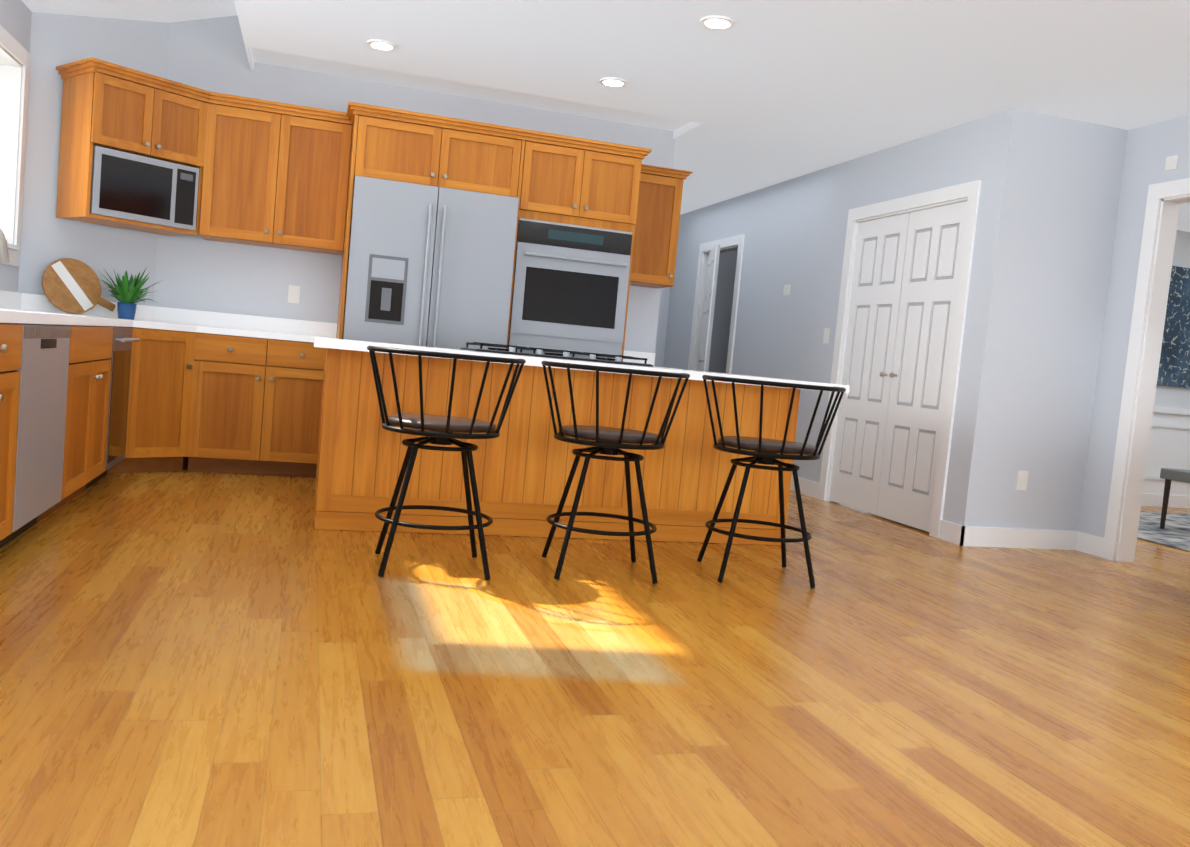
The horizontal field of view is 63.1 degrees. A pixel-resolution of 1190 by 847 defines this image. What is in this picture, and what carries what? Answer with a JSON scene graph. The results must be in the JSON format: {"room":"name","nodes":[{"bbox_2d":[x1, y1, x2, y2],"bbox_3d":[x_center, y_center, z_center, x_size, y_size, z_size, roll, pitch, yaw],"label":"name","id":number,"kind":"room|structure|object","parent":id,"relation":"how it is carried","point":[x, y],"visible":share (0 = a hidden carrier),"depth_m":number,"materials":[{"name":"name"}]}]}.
{"room":"kitchen","nodes":[
{"label":"kitchen","id":0,"kind":"room"},
{"bbox_2d":[0,467,1189,846],"bbox_3d":[2.319,0.837,5.034,11.800,0.060,13.100,4,4,-17],"label":"floor","id":1,"kind":"structure","parent":0,"point":[206,659],"depth_m":2.77,"materials":[{"name":"brown wood"}]},
{"bbox_2d":[0,229,337,547],"bbox_3d":[-2.084,-0.208,4.357,1.843,1.316,4.445,4,4,-17],"label":"base cabinet","id":2,"kind":"object","parent":1,"relation":"on","point":[215,392],"visible":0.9,"depth_m":5.92,"materials":[{"name":"brown wood"}]},
{"bbox_2d":[13,323,70,531],"bbox_3d":[-2.493,-0.031,3.776,0.624,0.759,0.702,4,4,-17],"label":"dishwasher","id":3,"kind":"object","parent":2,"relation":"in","point":[42,415],"visible":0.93,"depth_m":3.81,"materials":[{"name":"silver metal"}]},
{"bbox_2d":[105,326,139,470],"bbox_3d":[-2.909,-0.171,5.289,0.670,0.759,0.552,4,4,-17],"label":"beverage cooler","id":4,"kind":"object","parent":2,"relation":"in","point":[123,339],"visible":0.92,"depth_m":5.33,"materials":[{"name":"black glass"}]},
{"bbox_2d":[0,229,337,360],"bbox_3d":[-2.066,-0.404,4.344,1.843,0.310,4.445,4,4,-17],"label":"countertop","id":5,"kind":"structure","parent":2,"relation":"on","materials":[{"name":"white stone"}]},
{"bbox_2d":[0,229,9,305],"bbox_3d":[-2.867,-0.749,4.548,0.251,0.406,0.222,4,4,-17],"label":"faucet","id":6,"kind":"object","parent":5,"relation":"on","point":[4,256],"depth_m":4.48,"materials":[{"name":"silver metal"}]},
{"bbox_2d":[42,258,115,313],"bbox_3d":[-3.138,-0.832,5.899,0.371,0.334,0.243,4,4,-17],"label":"cutting board","id":7,"kind":"object","parent":5,"relation":"on","point":[71,285],"visible":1,"depth_m":5.87,"materials":[{"name":"brown wood"}]},
{"bbox_2d":[93,267,156,319],"bbox_3d":[-2.873,-0.811,6.001,0.429,0.332,0.483,4,4,-17],"label":"potted plant","id":8,"kind":"object","parent":5,"relation":"on","point":[127,294],"visible":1,"depth_m":5.95,"materials":[{"name":"green plant"}]},
{"bbox_2d":[56,57,692,354],"bbox_3d":[-1.353,-0.805,6.418,4.086,2.360,0.805,4,4,-17],"label":"upper cabinet","id":9,"kind":"object","parent":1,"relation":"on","point":[141,151],"visible":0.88,"depth_m":6.16,"materials":[{"name":"brown wood"}]},
{"bbox_2d":[63,145,199,231],"bbox_3d":[-2.840,-1.427,5.949,0.735,0.386,0.674,4,4,-17],"label":"microwave","id":10,"kind":"object","parent":9,"relation":"in","point":[117,186],"depth_m":5.77,"materials":[{"name":"silver metal"}]},
{"bbox_2d":[508,218,631,358],"bbox_3d":[-0.253,-0.647,6.736,0.780,1.400,0.647,4,4,-17],"label":"wall oven","id":11,"kind":"object","parent":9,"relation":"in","point":[570,287],"visible":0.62,"depth_m":6.46,"materials":[{"name":"silver metal"}]},
{"bbox_2d":[342,176,518,349],"bbox_3d":[-1.160,-0.578,6.481,1.028,1.895,0.782,4,4,-17],"label":"refrigerator","id":12,"kind":"object","parent":1,"relation":"on","point":[429,266],"visible":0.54,"depth_m":6.12,"materials":[{"name":"silver metal"}]},
{"bbox_2d":[367,345,525,579],"bbox_3d":[-0.639,0.157,3.994,0.650,0.900,0.569,4,4,-17],"label":"bar stool","id":13,"kind":"object","parent":1,"relation":"on","point":[441,429],"visible":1,"depth_m":3.88,"materials":[{"name":"black metal"}]},
{"bbox_2d":[314,337,849,544],"bbox_3d":[-0.190,0.107,5.239,2.620,0.908,1.380,4,4,-17],"label":"kitchen island","id":14,"kind":"object","parent":1,"relation":"on","point":[523,462],"visible":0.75,"depth_m":4.88,"materials":[{"name":"brown wood"}]},
{"bbox_2d":[460,342,652,366],"bbox_3d":[-0.229,-0.398,5.525,1.000,0.049,0.560,4,4,-17],"label":"cooktop","id":15,"kind":"object","parent":14,"relation":"in","point":[593,357],"visible":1,"depth_m":5.30,"materials":[{"name":"black metal"}]},
{"bbox_2d":[541,361,689,583],"bbox_3d":[0.062,0.205,4.213,0.648,0.900,0.568,4,4,-17],"label":"bar stool","id":16,"kind":"object","parent":1,"relation":"on","point":[608,440],"visible":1,"depth_m":4.10,"materials":[{"name":"black metal"}]},
{"bbox_2d":[623,350,675,368],"bbox_3d":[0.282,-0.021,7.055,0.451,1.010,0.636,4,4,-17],"label":"countertop","id":17,"kind":"structure","parent":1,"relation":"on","point":[650,357],"depth_m":7.34,"materials":[{"name":"white stone"}]},
{"bbox_2d":[697,375,845,587],"bbox_3d":[0.785,0.257,4.424,0.650,0.900,0.582,4,4,-17],"label":"bar stool","id":18,"kind":"object","parent":1,"relation":"on","point":[765,451],"visible":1,"depth_m":4.31,"materials":[{"name":"black metal"}]},
{"bbox_2d":[1137,511,1189,551],"bbox_3d":[5.218,0.904,7.400,2.900,0.011,2.600,4,4,-17],"label":"dining rug","id":19,"kind":"object","parent":1,"relation":"on","point":[1174,532],"depth_m":7.44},
{"bbox_2d":[1160,468,1189,528],"bbox_3d":[4.699,0.389,7.332,0.480,0.948,0.548,4,4,-17],"label":"bench","id":20,"kind":"object","parent":19,"relation":"on","point":[1168,475],"visible":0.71,"depth_m":7.48,"materials":[{"name":"brown"}]},
{"bbox_2d":[0,0,1189,561],"bbox_3d":[2.516,-0.804,4.938,11.500,3.250,12.900,4,4,-17],"label":"wall","id":21,"kind":"structure","parent":0,"point":[1076,246],"depth_m":6.01,"materials":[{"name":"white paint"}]},
{"bbox_2d":[288,285,299,303],"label":"outlet","id":22,"kind":"object","parent":21,"relation":"attached to","point":[294,291],"depth_m":6.62,"materials":[{"name":"white plastic"}]},
{"bbox_2d":[783,284,790,294],"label":"thermostat","id":23,"kind":"object","parent":21,"relation":"attached to","point":[786,291],"depth_m":8.28,"materials":[{"name":"white plastic"}]},
{"bbox_2d":[823,328,829,342],"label":"light switch","id":24,"kind":"object","parent":21,"relation":"attached to","point":[826,330],"depth_m":7.59,"materials":[{"name":"white plastic"}]},
{"bbox_2d":[1016,470,1028,489],"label":"outlet","id":25,"kind":"object","parent":21,"relation":"attached to","point":[1022,475],"depth_m":5.96,"materials":[{"name":"white plastic"}]},
{"bbox_2d":[1143,406,1189,495],"bbox_3d":[4.755,0.213,9.067,4.530,0.840,0.030,4,4,-17],"label":"trim","id":26,"kind":"structure","parent":21,"relation":"attached to","point":[1169,444],"depth_m":9.29,"materials":[{"name":"white wood"}]},
{"bbox_2d":[1165,155,1178,170],"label":"outlet","id":27,"kind":"object","parent":21,"relation":"attached to","point":[1171,161],"depth_m":5.62,"materials":[{"name":"white plastic"}]},
{"bbox_2d":[1157,266,1189,387],"bbox_3d":[5.689,-0.901,9.231,1.500,1.120,0.033,4,4,-17],"label":"picture","id":28,"kind":"object","parent":21,"relation":"attached to","point":[1174,367],"visible":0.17,"depth_m":9.16},
{"bbox_2d":[22,0,1189,231],"bbox_3d":[2.699,-2.030,4.928,11.120,0.480,12.800,4,4,-17],"label":"ceiling","id":29,"kind":"structure","parent":0,"point":[760,94],"depth_m":5.39,"materials":[{"name":"grey paint"}]},
{"bbox_2d":[367,39,396,50],"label":"recessed light","id":30,"kind":"object","parent":29,"relation":"in","point":[378,44],"depth_m":5.56,"materials":[{"name":"white"}]},
{"bbox_2d":[599,77,626,86],"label":"recessed light","id":31,"kind":"object","parent":29,"relation":"in","point":[607,81],"depth_m":5.88,"materials":[{"name":"white"}]},
{"bbox_2d":[700,15,734,29],"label":"recessed light","id":32,"kind":"object","parent":29,"relation":"in","point":[716,22],"depth_m":4.71,"materials":[{"name":"white"}]}
]}

